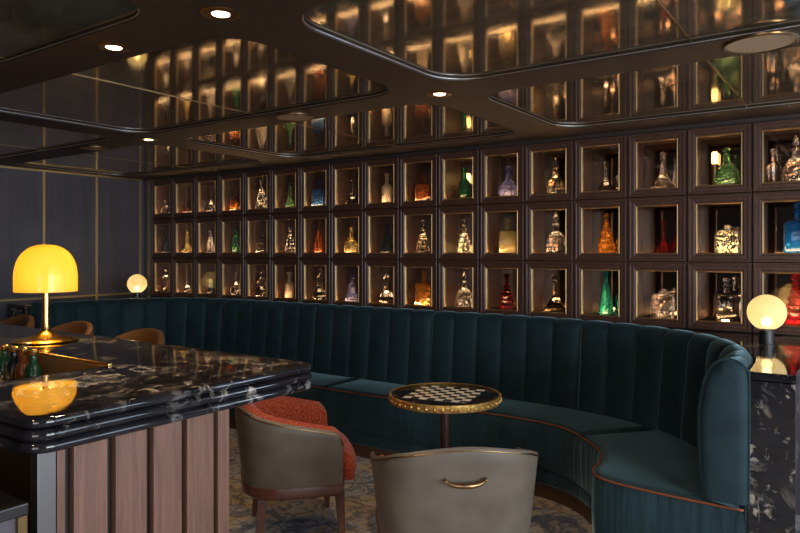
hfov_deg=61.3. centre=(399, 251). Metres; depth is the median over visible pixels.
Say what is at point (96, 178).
trim
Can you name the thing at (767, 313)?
globe lamp
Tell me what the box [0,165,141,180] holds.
trim
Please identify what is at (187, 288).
decanter
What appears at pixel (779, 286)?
mirror
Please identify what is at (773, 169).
bottle
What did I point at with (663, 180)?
decanter
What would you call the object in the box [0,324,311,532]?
bar counter
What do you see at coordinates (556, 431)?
seat cushion
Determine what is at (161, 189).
locker
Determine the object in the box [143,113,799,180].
trim
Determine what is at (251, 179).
locker
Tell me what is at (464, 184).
bottle
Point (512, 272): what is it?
mirror
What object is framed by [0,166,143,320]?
wall
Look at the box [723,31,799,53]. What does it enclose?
ceiling speaker
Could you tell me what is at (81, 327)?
bar stool
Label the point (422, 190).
decanter
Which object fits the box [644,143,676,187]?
mirror
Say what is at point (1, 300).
trim
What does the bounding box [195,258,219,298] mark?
locker
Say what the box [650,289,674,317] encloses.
decanter
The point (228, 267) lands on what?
locker
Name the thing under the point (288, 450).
tub chair
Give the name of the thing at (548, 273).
mirror
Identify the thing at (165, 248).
decanter
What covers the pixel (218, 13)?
recessed light
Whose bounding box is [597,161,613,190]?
decanter
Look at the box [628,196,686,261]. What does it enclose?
display niche
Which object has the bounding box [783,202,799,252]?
decanter
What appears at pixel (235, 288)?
decanter
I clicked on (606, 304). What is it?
bottle
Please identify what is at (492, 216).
display niche
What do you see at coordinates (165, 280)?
bottle
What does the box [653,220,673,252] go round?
decanter
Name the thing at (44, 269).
mushroom lamp
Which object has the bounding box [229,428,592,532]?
floor
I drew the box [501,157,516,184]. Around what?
mirror
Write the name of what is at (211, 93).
ceiling
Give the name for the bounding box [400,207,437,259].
display niche
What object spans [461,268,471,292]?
mirror
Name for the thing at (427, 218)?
mirror
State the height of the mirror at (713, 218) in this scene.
0.351 m
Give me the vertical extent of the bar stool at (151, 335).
1.066 m
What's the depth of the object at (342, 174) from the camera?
5.83 m
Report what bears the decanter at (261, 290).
in the locker at (252, 266)
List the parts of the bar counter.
corner post, brass rail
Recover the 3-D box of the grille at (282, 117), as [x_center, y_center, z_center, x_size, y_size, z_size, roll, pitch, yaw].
[-0.614,-0.786,3.949,0.196,0.005,0.196,0,0,35]
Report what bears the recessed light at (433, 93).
in the ceiling
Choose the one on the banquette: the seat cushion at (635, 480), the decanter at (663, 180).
the seat cushion at (635, 480)
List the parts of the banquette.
panel, backrest, backrest, backrest, backrest, backrest, panel, backrest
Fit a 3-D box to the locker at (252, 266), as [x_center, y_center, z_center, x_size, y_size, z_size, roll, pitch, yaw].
[-1.251,0.273,6.509,0.359,0.411,0.357,0,0,35]
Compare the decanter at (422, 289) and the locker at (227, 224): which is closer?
the decanter at (422, 289)
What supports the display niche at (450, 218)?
on the display niche at (450, 272)
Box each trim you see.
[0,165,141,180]
[0,292,141,301]
[43,172,140,298]
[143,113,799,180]
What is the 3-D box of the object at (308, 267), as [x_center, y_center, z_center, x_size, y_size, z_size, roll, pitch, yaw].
[-0.655,0.273,6.094,0.359,0.411,0.357,0,0,35]
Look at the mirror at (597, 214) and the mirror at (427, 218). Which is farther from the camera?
the mirror at (427, 218)
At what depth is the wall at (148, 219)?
7.34 m
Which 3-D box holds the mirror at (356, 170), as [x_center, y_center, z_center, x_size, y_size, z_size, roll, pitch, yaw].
[-0.260,-0.557,6.027,0.331,0.351,0.014,0,0,35]
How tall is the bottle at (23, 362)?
0.181 m
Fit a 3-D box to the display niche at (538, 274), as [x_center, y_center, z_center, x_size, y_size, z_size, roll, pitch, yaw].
[1.131,0.273,4.850,0.359,0.411,0.357,0,0,35]
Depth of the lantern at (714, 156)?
4.35 m
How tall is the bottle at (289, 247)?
0.259 m
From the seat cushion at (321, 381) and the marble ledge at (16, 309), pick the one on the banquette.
the seat cushion at (321, 381)
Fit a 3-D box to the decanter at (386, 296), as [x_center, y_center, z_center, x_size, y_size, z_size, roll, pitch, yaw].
[-0.114,0.297,5.651,0.133,0.296,0.133,0,0,-5]
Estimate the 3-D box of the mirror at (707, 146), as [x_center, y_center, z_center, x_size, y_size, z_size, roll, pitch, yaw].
[2.122,-0.557,4.367,0.331,0.351,0.014,0,0,35]
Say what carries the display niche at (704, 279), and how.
attached to the wall at (148, 219)
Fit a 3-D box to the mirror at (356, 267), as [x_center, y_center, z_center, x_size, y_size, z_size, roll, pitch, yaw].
[-0.260,0.273,6.027,0.331,0.351,0.014,0,0,35]
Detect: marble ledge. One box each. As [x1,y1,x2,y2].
[7,296,171,317]
[669,328,799,532]
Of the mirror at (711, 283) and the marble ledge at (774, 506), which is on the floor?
the marble ledge at (774, 506)
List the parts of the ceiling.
mirror panel, edge trim, mirror panel, edge trim, mirror panel, edge trim, mirror panel, edge trim, mirror panel, edge trim, edge trim, mirror panel, edge trim, mirror panel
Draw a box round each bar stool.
[0,315,34,327]
[51,321,92,334]
[114,328,164,343]
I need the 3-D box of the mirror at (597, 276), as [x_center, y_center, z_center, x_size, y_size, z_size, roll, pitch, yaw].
[1.527,0.273,4.782,0.331,0.351,0.014,0,0,35]
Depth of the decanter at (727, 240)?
4.14 m
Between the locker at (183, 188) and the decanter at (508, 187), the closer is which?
the decanter at (508, 187)
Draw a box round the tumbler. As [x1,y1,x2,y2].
[0,372,12,381]
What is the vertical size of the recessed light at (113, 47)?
0.005 m
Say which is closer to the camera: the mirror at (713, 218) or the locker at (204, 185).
the mirror at (713, 218)
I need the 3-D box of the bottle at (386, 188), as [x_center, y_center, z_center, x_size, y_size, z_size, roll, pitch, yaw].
[-0.110,-0.519,5.651,0.089,0.269,0.089,0,0,-15]
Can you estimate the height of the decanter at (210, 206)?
0.210 m
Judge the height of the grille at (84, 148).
0.005 m
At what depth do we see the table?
3.57 m
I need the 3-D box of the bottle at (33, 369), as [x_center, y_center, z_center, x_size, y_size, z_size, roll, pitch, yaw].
[-1.495,0.488,2.753,0.064,0.181,0.063,0,0,35]
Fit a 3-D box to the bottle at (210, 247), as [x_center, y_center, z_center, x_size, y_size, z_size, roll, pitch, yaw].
[-1.947,-0.093,6.929,0.106,0.247,0.106,0,0,-4]
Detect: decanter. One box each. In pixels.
[161,199,168,212]
[161,234,168,251]
[182,230,191,251]
[183,280,190,291]
[205,194,214,210]
[207,280,214,293]
[230,193,239,209]
[230,273,239,294]
[254,270,266,296]
[284,183,294,206]
[312,180,325,205]
[312,268,325,299]
[344,227,357,251]
[345,180,357,203]
[345,275,357,300]
[379,269,392,302]
[380,225,392,251]
[415,173,430,199]
[415,270,430,304]
[456,272,471,307]
[498,166,516,195]
[499,218,516,252]
[544,275,564,312]
[546,158,564,192]
[546,212,564,252]
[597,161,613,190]
[650,289,674,317]
[652,152,674,187]
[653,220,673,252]
[713,147,740,184]
[714,278,738,321]
[782,136,799,180]
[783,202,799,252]
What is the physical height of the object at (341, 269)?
0.411 m
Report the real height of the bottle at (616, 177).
0.202 m
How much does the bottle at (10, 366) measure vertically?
0.181 m
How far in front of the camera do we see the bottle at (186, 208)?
7.11 m
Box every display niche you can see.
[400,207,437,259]
[400,259,438,310]
[438,205,479,259]
[438,260,479,312]
[480,203,524,259]
[480,260,538,315]
[525,201,573,260]
[525,260,574,318]
[574,198,627,260]
[574,261,633,322]
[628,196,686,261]
[628,261,686,327]
[687,262,755,331]
[753,262,799,334]
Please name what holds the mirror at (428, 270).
attached to the display niche at (410, 270)
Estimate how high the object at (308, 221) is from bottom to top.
0.411 m
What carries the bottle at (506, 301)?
in the display niche at (492, 272)
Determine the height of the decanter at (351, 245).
0.243 m
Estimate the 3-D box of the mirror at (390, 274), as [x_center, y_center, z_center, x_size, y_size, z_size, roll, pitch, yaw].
[0.038,0.273,5.819,0.331,0.351,0.014,0,0,35]
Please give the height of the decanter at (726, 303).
0.283 m
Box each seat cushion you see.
[284,372,354,405]
[324,379,460,448]
[339,431,355,480]
[460,398,650,486]
[580,429,744,532]
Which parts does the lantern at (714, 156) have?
lamp shade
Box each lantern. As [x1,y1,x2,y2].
[467,173,470,196]
[711,152,717,184]
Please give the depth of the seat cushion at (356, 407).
4.85 m
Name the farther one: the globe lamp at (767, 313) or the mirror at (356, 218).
the mirror at (356, 218)
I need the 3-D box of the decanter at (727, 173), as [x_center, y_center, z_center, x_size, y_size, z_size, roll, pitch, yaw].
[2.032,-0.517,4.196,0.154,0.265,0.154,0,0,-27]
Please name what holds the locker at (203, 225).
on the locker at (206, 269)
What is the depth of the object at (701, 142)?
4.17 m
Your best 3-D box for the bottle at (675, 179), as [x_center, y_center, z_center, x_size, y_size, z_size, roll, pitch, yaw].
[1.829,-0.498,4.423,0.077,0.228,0.077,0,0,41]
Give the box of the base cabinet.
[0,491,27,532]
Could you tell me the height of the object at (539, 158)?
0.411 m
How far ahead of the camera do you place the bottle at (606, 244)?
4.59 m
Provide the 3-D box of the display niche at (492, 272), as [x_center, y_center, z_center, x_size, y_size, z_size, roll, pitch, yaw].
[0.834,0.273,5.057,0.359,0.411,0.357,0,0,35]
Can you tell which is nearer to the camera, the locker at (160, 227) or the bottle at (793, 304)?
the bottle at (793, 304)
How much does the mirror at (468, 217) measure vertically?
0.351 m
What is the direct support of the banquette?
on the floor
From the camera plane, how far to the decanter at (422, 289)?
5.38 m
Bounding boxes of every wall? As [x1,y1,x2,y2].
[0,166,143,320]
[144,117,799,335]
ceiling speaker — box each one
[80,146,108,150]
[276,113,313,121]
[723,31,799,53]
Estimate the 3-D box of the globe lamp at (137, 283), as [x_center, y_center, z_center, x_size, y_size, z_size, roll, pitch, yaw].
[-2.619,0.355,6.722,0.188,0.256,0.188,0,0,35]
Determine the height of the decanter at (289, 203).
0.258 m
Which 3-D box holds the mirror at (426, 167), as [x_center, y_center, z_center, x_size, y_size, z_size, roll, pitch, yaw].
[0.336,-0.557,5.612,0.331,0.351,0.014,0,0,35]
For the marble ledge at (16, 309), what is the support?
on the floor
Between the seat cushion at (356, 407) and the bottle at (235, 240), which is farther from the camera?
the bottle at (235, 240)
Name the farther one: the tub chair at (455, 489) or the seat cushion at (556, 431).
the seat cushion at (556, 431)
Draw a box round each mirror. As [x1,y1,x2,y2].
[356,170,357,199]
[356,218,357,241]
[356,267,357,293]
[388,167,392,200]
[388,216,392,244]
[388,267,392,294]
[423,164,430,184]
[423,215,430,252]
[423,268,430,281]
[461,160,471,196]
[461,213,471,252]
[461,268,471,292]
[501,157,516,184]
[501,212,516,232]
[501,269,516,309]
[545,152,564,193]
[545,210,564,252]
[545,270,564,306]
[592,148,617,190]
[592,208,617,252]
[592,271,617,314]
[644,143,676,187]
[644,206,676,252]
[644,271,676,317]
[700,137,740,184]
[700,204,740,252]
[700,272,740,319]
[764,132,799,181]
[764,201,799,252]
[764,273,799,303]
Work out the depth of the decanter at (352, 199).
5.84 m
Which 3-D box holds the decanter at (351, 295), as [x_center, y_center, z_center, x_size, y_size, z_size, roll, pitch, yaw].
[-0.417,0.323,5.865,0.125,0.245,0.125,0,0,-26]
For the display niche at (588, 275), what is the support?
attached to the wall at (148, 219)
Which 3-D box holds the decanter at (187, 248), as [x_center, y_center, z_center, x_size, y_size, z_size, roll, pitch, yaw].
[-2.250,-0.098,7.142,0.116,0.258,0.116,0,0,-40]
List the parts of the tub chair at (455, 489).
seat rail, pull handle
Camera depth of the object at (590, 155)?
4.59 m
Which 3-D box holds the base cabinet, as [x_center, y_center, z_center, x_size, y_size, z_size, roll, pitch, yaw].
[-1.282,1.070,1.656,0.533,0.880,0.463,0,0,35]
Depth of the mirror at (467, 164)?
5.45 m
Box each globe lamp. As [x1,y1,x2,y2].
[127,274,146,297]
[747,295,786,343]
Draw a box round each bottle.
[0,344,9,371]
[5,346,18,379]
[15,347,28,379]
[24,349,41,377]
[162,268,168,290]
[183,201,191,211]
[205,230,214,251]
[232,228,239,251]
[255,180,266,208]
[256,234,266,251]
[284,227,294,251]
[285,272,293,297]
[314,219,324,251]
[382,174,391,201]
[415,220,429,252]
[456,219,471,252]
[459,168,469,197]
[499,273,514,309]
[597,213,615,252]
[598,271,613,314]
[614,166,617,189]
[674,170,676,186]
[766,149,780,181]
[783,274,799,324]
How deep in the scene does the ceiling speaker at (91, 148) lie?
5.14 m
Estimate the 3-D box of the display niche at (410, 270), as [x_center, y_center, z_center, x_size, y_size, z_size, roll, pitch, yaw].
[0.238,0.273,5.472,0.359,0.411,0.357,0,0,35]
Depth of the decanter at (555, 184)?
4.79 m
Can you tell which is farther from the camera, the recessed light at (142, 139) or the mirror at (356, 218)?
the mirror at (356, 218)
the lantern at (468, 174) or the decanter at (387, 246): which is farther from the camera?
the decanter at (387, 246)
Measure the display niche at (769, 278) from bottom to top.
0.411 m
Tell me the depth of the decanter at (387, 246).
5.62 m
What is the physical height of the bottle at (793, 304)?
0.315 m
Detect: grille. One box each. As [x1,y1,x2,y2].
[83,147,106,149]
[278,115,311,120]
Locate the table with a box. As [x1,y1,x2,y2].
[388,382,501,448]
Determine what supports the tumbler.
on the bar counter
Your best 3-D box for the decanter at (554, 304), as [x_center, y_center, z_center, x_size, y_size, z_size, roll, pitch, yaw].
[1.110,0.305,4.834,0.171,0.281,0.172,0,0,10]
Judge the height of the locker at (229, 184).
0.411 m
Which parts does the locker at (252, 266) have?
door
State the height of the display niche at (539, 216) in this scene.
0.411 m
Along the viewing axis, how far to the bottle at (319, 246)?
6.05 m
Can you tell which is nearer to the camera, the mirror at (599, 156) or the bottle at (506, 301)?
the mirror at (599, 156)
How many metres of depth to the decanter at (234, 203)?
6.67 m
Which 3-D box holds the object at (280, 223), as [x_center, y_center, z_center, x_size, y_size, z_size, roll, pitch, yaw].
[-0.953,-0.142,6.301,0.359,0.411,0.357,0,0,35]
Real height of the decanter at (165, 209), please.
0.188 m
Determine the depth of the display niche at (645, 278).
4.38 m
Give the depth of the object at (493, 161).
5.00 m
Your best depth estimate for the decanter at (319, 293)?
6.05 m
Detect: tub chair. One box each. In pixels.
[234,396,355,532]
[370,447,538,532]
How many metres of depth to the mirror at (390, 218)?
5.89 m
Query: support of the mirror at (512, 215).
attached to the display niche at (492, 216)
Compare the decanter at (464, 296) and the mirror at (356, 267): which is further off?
the mirror at (356, 267)
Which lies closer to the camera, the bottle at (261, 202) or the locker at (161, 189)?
the bottle at (261, 202)
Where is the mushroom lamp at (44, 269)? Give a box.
[11,245,79,344]
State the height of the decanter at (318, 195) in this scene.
0.259 m
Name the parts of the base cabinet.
post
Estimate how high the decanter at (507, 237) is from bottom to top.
0.283 m
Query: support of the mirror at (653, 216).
attached to the display niche at (645, 215)
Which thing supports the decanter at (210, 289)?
in the locker at (206, 269)
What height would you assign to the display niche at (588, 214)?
0.411 m
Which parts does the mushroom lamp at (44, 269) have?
lamp shade, stem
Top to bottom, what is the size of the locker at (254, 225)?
0.411 m
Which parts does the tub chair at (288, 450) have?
leg, leg, seat rail, leg, leg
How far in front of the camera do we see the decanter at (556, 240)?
4.79 m
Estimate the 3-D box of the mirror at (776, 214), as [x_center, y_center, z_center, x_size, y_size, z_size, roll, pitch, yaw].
[2.420,-0.142,4.160,0.331,0.351,0.014,0,0,35]
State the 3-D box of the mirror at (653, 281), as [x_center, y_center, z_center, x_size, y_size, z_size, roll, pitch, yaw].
[1.825,0.273,4.575,0.331,0.351,0.014,0,0,35]
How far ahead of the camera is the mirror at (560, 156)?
5.04 m
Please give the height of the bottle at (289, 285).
0.255 m
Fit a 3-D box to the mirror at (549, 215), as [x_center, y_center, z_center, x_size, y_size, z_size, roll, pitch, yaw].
[1.229,-0.142,4.990,0.331,0.351,0.014,0,0,35]
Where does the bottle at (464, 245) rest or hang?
in the display niche at (450, 218)
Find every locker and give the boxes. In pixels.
[152,179,172,218]
[152,218,173,256]
[152,258,172,296]
[173,177,195,217]
[173,217,196,257]
[173,258,196,297]
[195,175,218,216]
[195,216,219,257]
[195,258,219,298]
[219,172,244,215]
[219,215,244,257]
[219,258,244,299]
[244,170,270,214]
[244,214,271,257]
[244,258,288,300]
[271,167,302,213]
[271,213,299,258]
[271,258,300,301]
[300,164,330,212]
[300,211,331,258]
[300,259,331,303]
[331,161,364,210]
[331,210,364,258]
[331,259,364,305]
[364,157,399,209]
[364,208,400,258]
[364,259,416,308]
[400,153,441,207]
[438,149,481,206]
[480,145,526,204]
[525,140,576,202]
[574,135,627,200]
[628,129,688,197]
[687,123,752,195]
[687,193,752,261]
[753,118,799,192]
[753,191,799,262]
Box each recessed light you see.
[95,42,131,52]
[139,138,157,140]
[200,7,240,20]
[427,91,452,96]
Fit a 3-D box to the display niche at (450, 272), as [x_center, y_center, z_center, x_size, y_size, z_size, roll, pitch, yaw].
[0.536,0.273,5.264,0.359,0.411,0.357,0,0,35]
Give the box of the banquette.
[30,297,753,532]
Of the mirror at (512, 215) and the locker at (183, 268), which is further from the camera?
the locker at (183, 268)
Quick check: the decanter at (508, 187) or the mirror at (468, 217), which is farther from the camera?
the mirror at (468, 217)
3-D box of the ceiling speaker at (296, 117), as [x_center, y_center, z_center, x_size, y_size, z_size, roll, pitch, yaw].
[-0.614,-0.785,3.949,0.220,0.010,0.220,0,0,35]
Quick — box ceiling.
[0,0,799,178]
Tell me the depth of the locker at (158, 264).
7.27 m
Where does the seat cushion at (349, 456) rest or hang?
on the tub chair at (288, 450)
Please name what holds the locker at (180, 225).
on the locker at (183, 268)
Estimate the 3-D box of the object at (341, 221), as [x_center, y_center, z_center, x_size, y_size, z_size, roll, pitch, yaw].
[-0.358,-0.142,5.887,0.359,0.411,0.357,0,0,35]
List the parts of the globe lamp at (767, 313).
glass globe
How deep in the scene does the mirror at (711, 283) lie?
4.42 m

